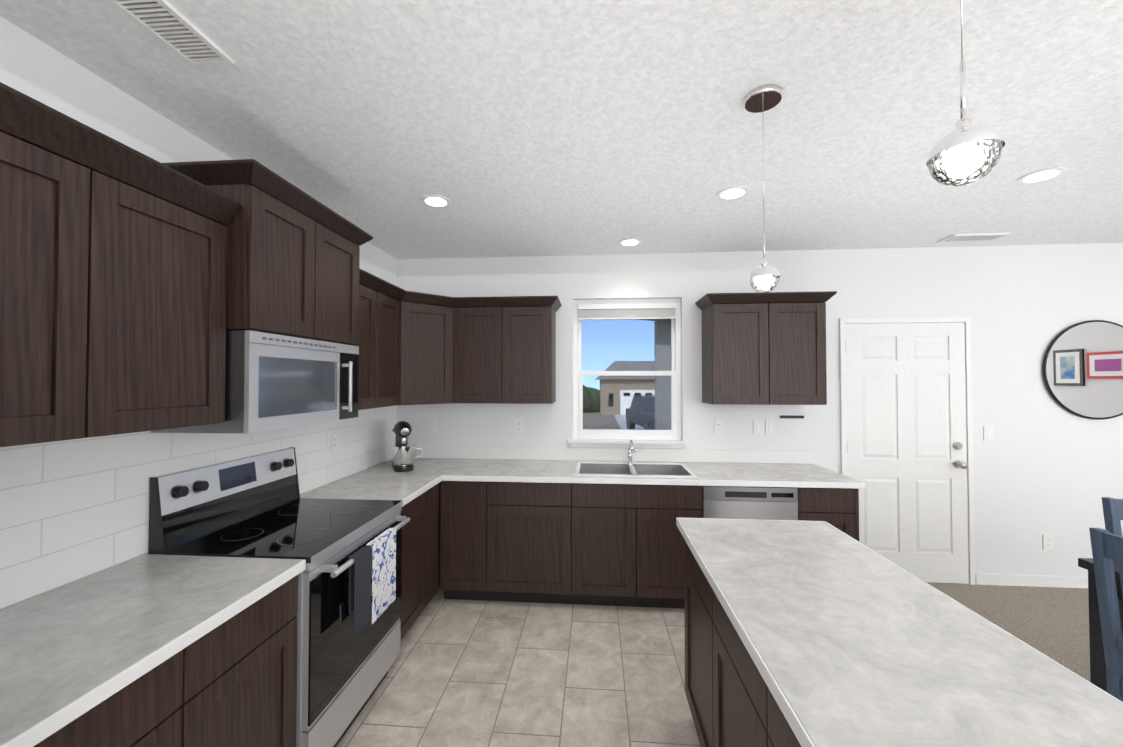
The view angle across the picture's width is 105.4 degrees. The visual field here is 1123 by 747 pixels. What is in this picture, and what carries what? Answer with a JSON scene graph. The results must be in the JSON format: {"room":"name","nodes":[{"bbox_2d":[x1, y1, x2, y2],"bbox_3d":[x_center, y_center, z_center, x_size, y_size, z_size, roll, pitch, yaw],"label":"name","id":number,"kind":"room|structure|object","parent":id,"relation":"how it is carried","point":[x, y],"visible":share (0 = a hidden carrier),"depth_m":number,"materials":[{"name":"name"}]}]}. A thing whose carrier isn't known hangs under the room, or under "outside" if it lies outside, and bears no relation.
{"room":"kitchen and dining room","nodes":[
{"label":"kitchen and dining room","id":0,"kind":"room"},
{"bbox_2d":[0,16,396,553],"bbox_3d":[-1.787,0.259,0.118,0.150,2.630,7.490,0,-1,4],"label":"wall","id":1,"kind":"structure","parent":0,"point":[31,66],"depth_m":1.49,"materials":[{"name":"paint"}]},
{"bbox_2d":[0,82,240,446],"bbox_3d":[-1.440,-0.239,1.166,0.375,0.834,0.935,0,-1,4],"label":"upper cabinet","id":2,"kind":"object","parent":1,"relation":"attached to","point":[113,269],"visible":1,"depth_m":1.20,"materials":[{"name":"brown wood"}]},
{"bbox_2d":[162,159,372,345],"bbox_3d":[-1.331,-0.472,2.017,0.460,0.622,0.856,0,-1,4],"label":"upper cabinet","id":3,"kind":"object","parent":1,"relation":"attached to","point":[293,254],"visible":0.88,"depth_m":1.80,"materials":[{"name":"brown wood"}]},
{"bbox_2d":[151,330,358,433],"bbox_3d":[-1.326,0.039,2.007,0.449,0.390,0.752,0,-1,4],"label":"microwave","id":4,"kind":"object","parent":3,"relation":"attached to","point":[274,381],"visible":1,"depth_m":1.79,"materials":[{"name":"silver metal"}]},
{"bbox_2d":[356,268,371,409],"bbox_3d":[-1.351,-0.183,2.606,0.325,0.806,0.410,0,-1,4],"label":"upper cabinet","id":5,"kind":"object","parent":1,"relation":"attached to","point":[365,281],"depth_m":2.61,"materials":[{"name":"brown wood"}]},
{"bbox_2d":[372,276,403,407],"bbox_3d":[-1.304,-0.178,2.903,0.373,0.806,0.466,0,-1,4],"label":"upper cabinet","id":6,"kind":"object","parent":1,"relation":"attached to","point":[387,298],"depth_m":2.88,"materials":[{"name":"brown wood"}]},
{"bbox_2d":[336,588,700,746],"bbox_3d":[-0.062,1.622,-0.042,3.610,0.100,7.490,0,-1,4],"label":"floor","id":7,"kind":"structure","parent":0,"point":[471,673],"depth_m":2.24,"materials":[{"name":"beige tile"}]},
{"bbox_2d":[33,575,297,746],"bbox_3d":[-1.315,1.156,1.160,0.620,0.875,0.883,0,-1,4],"label":"base cabinet","id":8,"kind":"object","parent":7,"relation":"on","point":[231,682],"visible":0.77,"depth_m":1.25,"materials":[{"name":"black wood"}]},
{"bbox_2d":[0,554,305,746],"bbox_3d":[-1.301,0.698,1.164,0.649,0.038,0.888,0,-1,4],"label":"countertop","id":9,"kind":"structure","parent":8,"relation":"on","point":[71,651],"depth_m":1.15,"materials":[{"name":"stone"}]},
{"bbox_2d":[149,447,409,746],"bbox_3d":[-1.186,1.007,1.978,0.726,1.203,0.758,0,-1,4],"label":"range","id":10,"kind":"object","parent":7,"relation":"on","point":[348,615],"visible":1,"depth_m":1.82,"materials":[{"name":"silver metal"}]},
{"bbox_2d":[348,528,395,635],"bbox_3d":[-0.843,0.929,1.925,0.034,0.347,0.360,0,-1,4],"label":"towel","id":11,"kind":"object","parent":10,"relation":"hanging from","point":[372,570],"depth_m":1.89,"materials":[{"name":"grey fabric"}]},
{"bbox_2d":[400,488,431,640],"bbox_3d":[-1.204,1.182,2.584,0.620,0.876,0.448,0,-1,4],"label":"base cabinet","id":12,"kind":"object","parent":7,"relation":"on","point":[420,557],"depth_m":2.62,"materials":[{"name":"black wood"}]},
{"bbox_2d":[0,405,864,608],"bbox_3d":[0.177,0.544,2.085,3.455,0.648,2.949,0,-1,4],"label":"backsplash","id":13,"kind":"structure","parent":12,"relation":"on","point":[71,510],"depth_m":2.16,"materials":[{"name":"tile"}]},
{"bbox_2d":[331,433,337,451],"bbox_3d":[-1.486,0.453,2.805,0.008,0.116,0.072,0,-1,4],"label":"electrical outlet","id":14,"kind":"object","parent":13,"relation":"attached to","point":[334,442],"visible":1,"depth_m":2.80,"materials":[{"name":"white plastic"}]},
{"bbox_2d":[390,421,423,471],"bbox_3d":[-1.190,0.540,3.250,0.298,0.351,0.328,0,-1,4],"label":"stand mixer","id":15,"kind":"object","parent":13,"relation":"on","point":[403,451],"visible":1,"depth_m":3.13,"materials":[{"name":"black plastic"}]},
{"bbox_2d":[575,439,696,476],"bbox_3d":[0.530,0.700,3.208,0.841,0.378,0.476,0,-1,4],"label":"sink","id":16,"kind":"object","parent":13,"relation":"in","point":[629,468],"depth_m":3.37,"materials":[{"name":"silver metal"}]},
{"bbox_2d":[428,482,439,602],"bbox_3d":[-1.180,1.187,2.882,0.620,0.876,0.287,0,-1,4],"label":"base cabinet","id":17,"kind":"object","parent":7,"relation":"on","point":[434,510],"depth_m":2.92,"materials":[{"name":"black wood"}]},
{"bbox_2d":[440,481,571,603],"bbox_3d":[-0.370,1.194,3.283,0.927,0.875,0.620,0,-1,4],"label":"base cabinet","id":18,"kind":"object","parent":7,"relation":"on","point":[507,541],"visible":0.88,"depth_m":2.98,"materials":[{"name":"black wood"}]},
{"bbox_2d":[572,483,701,608],"bbox_3d":[0.532,1.193,3.212,0.882,0.875,0.620,0,-1,4],"label":"base cabinet","id":19,"kind":"object","parent":7,"relation":"on","point":[627,544],"visible":0.81,"depth_m":2.91,"materials":[{"name":"black wood"}]},
{"bbox_2d":[682,534,703,746],"bbox_3d":[0.873,1.166,1.723,0.630,0.876,0.561,0,-1,4],"label":"base cabinet","id":20,"kind":"object","parent":7,"relation":"on","point":[693,588],"depth_m":1.84,"materials":[{"name":"black wood"}]},
{"bbox_2d":[700,570,747,746],"bbox_3d":[0.837,1.158,1.266,0.630,0.876,0.631,0,-1,4],"label":"base cabinet","id":21,"kind":"object","parent":7,"relation":"on","point":[725,657],"depth_m":1.44,"materials":[{"name":"black wood"}]},
{"bbox_2d":[676,518,1122,746],"bbox_3d":[0.818,0.694,1.029,0.678,0.038,2.018,0,-1,4],"label":"countertop","id":22,"kind":"structure","parent":21,"relation":"on","point":[855,649],"depth_m":1.03,"materials":[{"name":"grey stone"}]},
{"bbox_2d":[702,486,797,520],"bbox_3d":[1.278,1.194,3.139,0.610,0.870,0.610,0,-1,4],"label":"dishwasher","id":23,"kind":"object","parent":7,"relation":"on","point":[746,502],"visible":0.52,"depth_m":2.84,"materials":[{"name":"silver metal"}]},
{"bbox_2d":[748,654,803,746],"bbox_3d":[0.799,1.149,0.775,0.630,0.876,0.631,0,-1,4],"label":"base cabinet","id":24,"kind":"object","parent":7,"relation":"on","point":[767,724],"depth_m":1.07,"materials":[{"name":"black wood"}]},
{"bbox_2d":[796,487,858,540],"bbox_3d":[1.778,1.191,3.115,0.381,0.875,0.620,0,-1,4],"label":"base cabinet","id":25,"kind":"object","parent":7,"relation":"on","point":[837,508],"visible":0.27,"depth_m":2.81,"materials":[{"name":"black wood"}]},
{"bbox_2d":[0,0,1122,258],"bbox_3d":[1.892,-1.111,-0.146,7.530,0.100,7.490,0,-1,4],"label":"ceiling","id":26,"kind":"structure","parent":0,"point":[514,128],"depth_m":1.68,"materials":[{"name":"white paint"}]},
{"bbox_2d":[107,0,234,66],"bbox_3d":[-1.169,-1.029,1.236,0.150,0.011,0.370,0,-1,4],"label":"ceiling vent","id":27,"kind":"object","parent":26,"relation":"in","point":[172,29],"visible":1,"depth_m":1.28,"materials":[{"name":"white plastic"}]},
{"bbox_2d":[421,194,450,207],"bbox_3d":[-0.735,-1.007,2.508,0.170,0.009,0.170,0,-1,4],"label":"recessed light","id":28,"kind":"object","parent":26,"relation":"in","point":[435,201],"visible":0.98,"depth_m":2.50,"materials":[{"name":"white plastic"}]},
{"bbox_2d":[619,238,640,245],"bbox_3d":[0.520,-0.994,3.247,0.170,0.009,0.170,0,-1,4],"label":"recessed light","id":29,"kind":"object","parent":26,"relation":"in","point":[630,242],"visible":0.98,"depth_m":3.23,"materials":[{"name":"white plastic"}]},
{"bbox_2d":[716,186,748,199],"bbox_3d":[0.959,-1.009,2.400,0.170,0.009,0.170,0,-1,4],"label":"recessed light","id":30,"kind":"object","parent":26,"relation":"in","point":[732,192],"visible":0.98,"depth_m":2.39,"materials":[{"name":"white plastic"}]},
{"bbox_2d":[745,84,781,292],"bbox_3d":[0.746,-0.663,1.580,0.124,0.731,0.124,0,-1,4],"label":"pendant light","id":31,"kind":"object","parent":26,"relation":"hanging from","point":[764,277],"visible":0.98,"depth_m":1.55,"materials":[{"name":"silver metal"}]},
{"bbox_2d":[926,0,1004,186],"bbox_3d":[0.724,-0.692,0.776,0.124,0.703,0.124,0,-1,4],"label":"pendant light","id":32,"kind":"object","parent":26,"relation":"hanging from","point":[965,152],"visible":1,"depth_m":0.75,"materials":[{"name":"silver metal"}]},
{"bbox_2d":[937,233,1009,242],"bbox_3d":[3.013,-0.995,3.140,0.370,0.011,0.160,0,-1,4],"label":"ceiling vent","id":33,"kind":"object","parent":26,"relation":"in","point":[982,237],"visible":1,"depth_m":3.13,"materials":[{"name":"white plastic"}]},
{"bbox_2d":[1017,167,1065,183],"bbox_3d":[2.459,-1.013,2.197,0.170,0.009,0.170,0,-1,4],"label":"recessed light","id":34,"kind":"object","parent":26,"relation":"in","point":[1041,175],"visible":0.98,"depth_m":2.18,"materials":[{"name":"white plastic"}]},
{"bbox_2d":[397,243,1122,583],"bbox_3d":[2.179,0.321,3.487,7.230,2.630,0.150,0,-1,4],"label":"wall","id":35,"kind":"structure","parent":0,"point":[1045,462],"depth_m":3.37,"materials":[{"name":"paint"}]},
{"bbox_2d":[404,290,459,404],"bbox_3d":[-1.116,-0.170,3.337,0.680,0.806,0.679,0,-1,4],"label":"upper cabinet","id":36,"kind":"object","parent":35,"relation":"attached to","point":[417,348],"depth_m":3.22,"materials":[{"name":"brown wood"}]},
{"bbox_2d":[429,418,436,431],"bbox_3d":[-1.102,0.439,3.662,0.072,0.116,0.008,0,-1,4],"label":"electrical outlet","id":37,"kind":"object","parent":35,"relation":"attached to","point":[432,424],"visible":1,"depth_m":3.66,"materials":[{"name":"white plastic"}]},
{"bbox_2d":[460,296,511,403],"bbox_3d":[-0.636,-0.168,3.452,0.512,0.806,0.374,0,-1,4],"label":"upper cabinet","id":38,"kind":"object","parent":35,"relation":"attached to","point":[485,322],"depth_m":3.31,"materials":[{"name":"brown wood"}]},
{"bbox_2d":[515,419,522,432],"bbox_3d":[-0.359,0.443,3.604,0.072,0.116,0.008,0,-1,4],"label":"electrical outlet","id":39,"kind":"object","parent":35,"relation":"attached to","point":[518,425],"visible":1,"depth_m":3.60,"materials":[{"name":"white plastic"}]},
{"bbox_2d":[512,296,555,403],"bbox_3d":[-0.290,-0.168,3.450,0.454,0.806,0.325,0,-1,4],"label":"upper cabinet","id":40,"kind":"object","parent":35,"relation":"attached to","point":[533,317],"depth_m":3.29,"materials":[{"name":"brown wood"}]},
{"bbox_2d":[414,446,813,463],"bbox_3d":[0.293,0.669,3.545,3.440,0.104,0.015,0,-1,4],"label":"backsplash","id":41,"kind":"structure","parent":35,"relation":"attached to","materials":[{"name":"white tile"}]},
{"bbox_2d":[568,298,688,448],"bbox_3d":[0.546,-0.007,3.581,0.980,1.242,0.150,0,-1,4],"label":"window","id":42,"kind":"structure","parent":35,"relation":"in","point":[613,309],"depth_m":3.58,"materials":[{"name":"white plastic"}]},
{"bbox_2d":[714,420,723,433],"bbox_3d":[1.279,0.435,3.476,0.072,0.116,0.008,0,-1,4],"label":"electrical outlet","id":43,"kind":"object","parent":35,"relation":"attached to","point":[718,426],"visible":1,"depth_m":3.47,"materials":[{"name":"white plastic"}]},
{"bbox_2d":[753,420,762,434],"bbox_3d":[1.585,0.435,3.451,0.072,0.116,0.009,0,-1,4],"label":"light switch","id":44,"kind":"object","parent":35,"relation":"attached to","point":[757,427],"visible":1,"depth_m":3.45,"materials":[{"name":"white plastic"}]},
{"bbox_2d":[695,291,836,404],"bbox_3d":[1.536,-0.177,3.281,0.910,0.817,0.375,0,-1,4],"label":"upper cabinet","id":45,"kind":"object","parent":35,"relation":"attached to","point":[766,348],"visible":1,"depth_m":3.15,"materials":[{"name":"brown wood"}]},
{"bbox_2d":[765,420,774,433],"bbox_3d":[1.679,0.430,3.444,0.072,0.116,0.009,0,-1,4],"label":"light switch","id":46,"kind":"object","parent":35,"relation":"attached to","point":[770,426],"visible":1,"depth_m":3.44,"materials":[{"name":"white plastic"}]},
{"bbox_2d":[780,415,803,417],"bbox_3d":[1.846,0.348,3.431,0.185,0.023,0.011,0,-1,4],"label":"outlet strip","id":47,"kind":"object","parent":35,"relation":"attached to","point":[790,416],"visible":1,"depth_m":3.43,"materials":[{"name":"black plastic"}]},
{"bbox_2d":[839,317,975,584],"bbox_3d":[2.698,0.593,3.322,0.970,2.067,0.087,0,-1,4],"label":"entry door","id":48,"kind":"structure","parent":35,"relation":"in","point":[906,422],"depth_m":3.35,"materials":[{"name":"paint"}]},
{"bbox_2d":[983,426,993,440],"bbox_3d":[3.311,0.465,3.315,0.072,0.116,0.009,0,-1,4],"label":"light switch","id":49,"kind":"object","parent":35,"relation":"attached to","point":[988,433],"visible":1,"depth_m":3.31,"materials":[{"name":"white plastic"}]},
{"bbox_2d":[975,573,1087,587],"bbox_3d":[3.898,1.583,3.248,3.770,0.084,0.012,0,-1,4],"label":"baseboard","id":50,"kind":"structure","parent":35,"relation":"attached to","point":[1032,580],"depth_m":3.27,"materials":[{"name":"white paint"}]},
{"bbox_2d":[1043,535,1053,549],"bbox_3d":[3.716,1.290,3.269,0.072,0.116,0.008,0,-1,4],"label":"electrical outlet","id":51,"kind":"object","parent":35,"relation":"attached to","point":[1048,542],"visible":1,"depth_m":3.27,"materials":[{"name":"white plastic"}]},
{"bbox_2d":[1043,320,1122,419],"bbox_3d":[4.072,-0.029,3.256,0.758,0.758,0.023,0,-1,4],"label":"round mirror","id":52,"kind":"object","parent":35,"relation":"attached to","point":[1083,369],"visible":1,"depth_m":3.25,"materials":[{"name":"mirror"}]},
{"bbox_2d":[926,582,1089,681],"bbox_3d":[3.692,1.613,-0.337,3.920,0.106,7.490,0,-1,4],"label":"floor carpet","id":53,"kind":"object","parent":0,"point":[1052,623],"depth_m":2.89,"materials":[{"name":"beige carpet"}]},
{"bbox_2d":[1078,558,1122,691],"bbox_3d":[2.864,1.210,1.145,1.100,0.754,1.560,0,-1,4],"label":"dining table","id":54,"kind":"object","parent":53,"relation":"on","point":[1098,675],"visible":0.42,"depth_m":1.92,"materials":[{"name":"wood"}]},
{"bbox_2d":[1089,527,1122,701],"bbox_3d":[2.268,1.092,1.425,0.483,1.000,0.450,0,-1,4],"label":"dining chair","id":55,"kind":"object","parent":53,"relation":"on","point":[1107,547],"visible":0.88,"depth_m":1.62,"materials":[{"name":"blue painted wood"}]},
{"bbox_2d":[1101,497,1122,535],"bbox_3d":[2.828,1.099,1.828,0.450,1.000,0.483,0,-1,4],"label":"dining chair","id":56,"kind":"object","parent":53,"relation":"on","point":[1113,511],"visible":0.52,"depth_m":2.06,"materials":[{"name":"wood"}]},
{"label":"outside","id":57,"kind":"structure","parent":0,"visible":0},
{"bbox_2d":[583,412,620,428],"bbox_3d":[4.758,5.109,61.617,120.000,4.135,116.210,0,-1,4],"label":"ground","id":58,"kind":"structure","parent":57,"point":[591,419],"depth_m":29.57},
{"bbox_2d":[583,385,599,412],"bbox_3d":[0.900,2.215,44.471,9.200,4.248,10.100,0,-1,4],"label":"trees","id":59,"kind":"object","parent":58,"relation":"on","point":[591,400],"depth_m":44.29,"materials":[{"name":"green plant"}]},
{"bbox_2d":[595,361,654,414],"bbox_3d":[9.179,1.464,43.884,11.400,5.500,10.000,0,-1,4],"label":"house","id":60,"kind":"structure","parent":58,"relation":"on","point":[616,392],"depth_m":39.67,"materials":[{"name":"brown paint"}]},
{"bbox_2d":[615,415,643,429],"bbox_3d":[5.520,3.028,24.078,5.000,1.052,31.000,0,-1,4],"label":"driveway","id":61,"kind":"structure","parent":58,"relation":"on","point":[622,424],"depth_m":27.08,"materials":[{"name":"grey concrete"}]},
{"bbox_2d":[626,395,654,429],"bbox_3d":[4.471,1.939,19.646,2.080,1.750,5.440,0,-1,-4],"label":"truck","id":62,"kind":"object","parent":61,"relation":"on","point":[643,409],"depth_m":19.70,"materials":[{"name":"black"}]},
{"bbox_2d":[631,309,671,429],"bbox_3d":[3.958,0.562,8.194,5.220,3.642,4.000,0,-1,4],"label":"porch","id":63,"kind":"object","parent":58,"relation":"on","point":[662,352],"depth_m":7.08,"materials":[{"name":"grey"}]}
]}

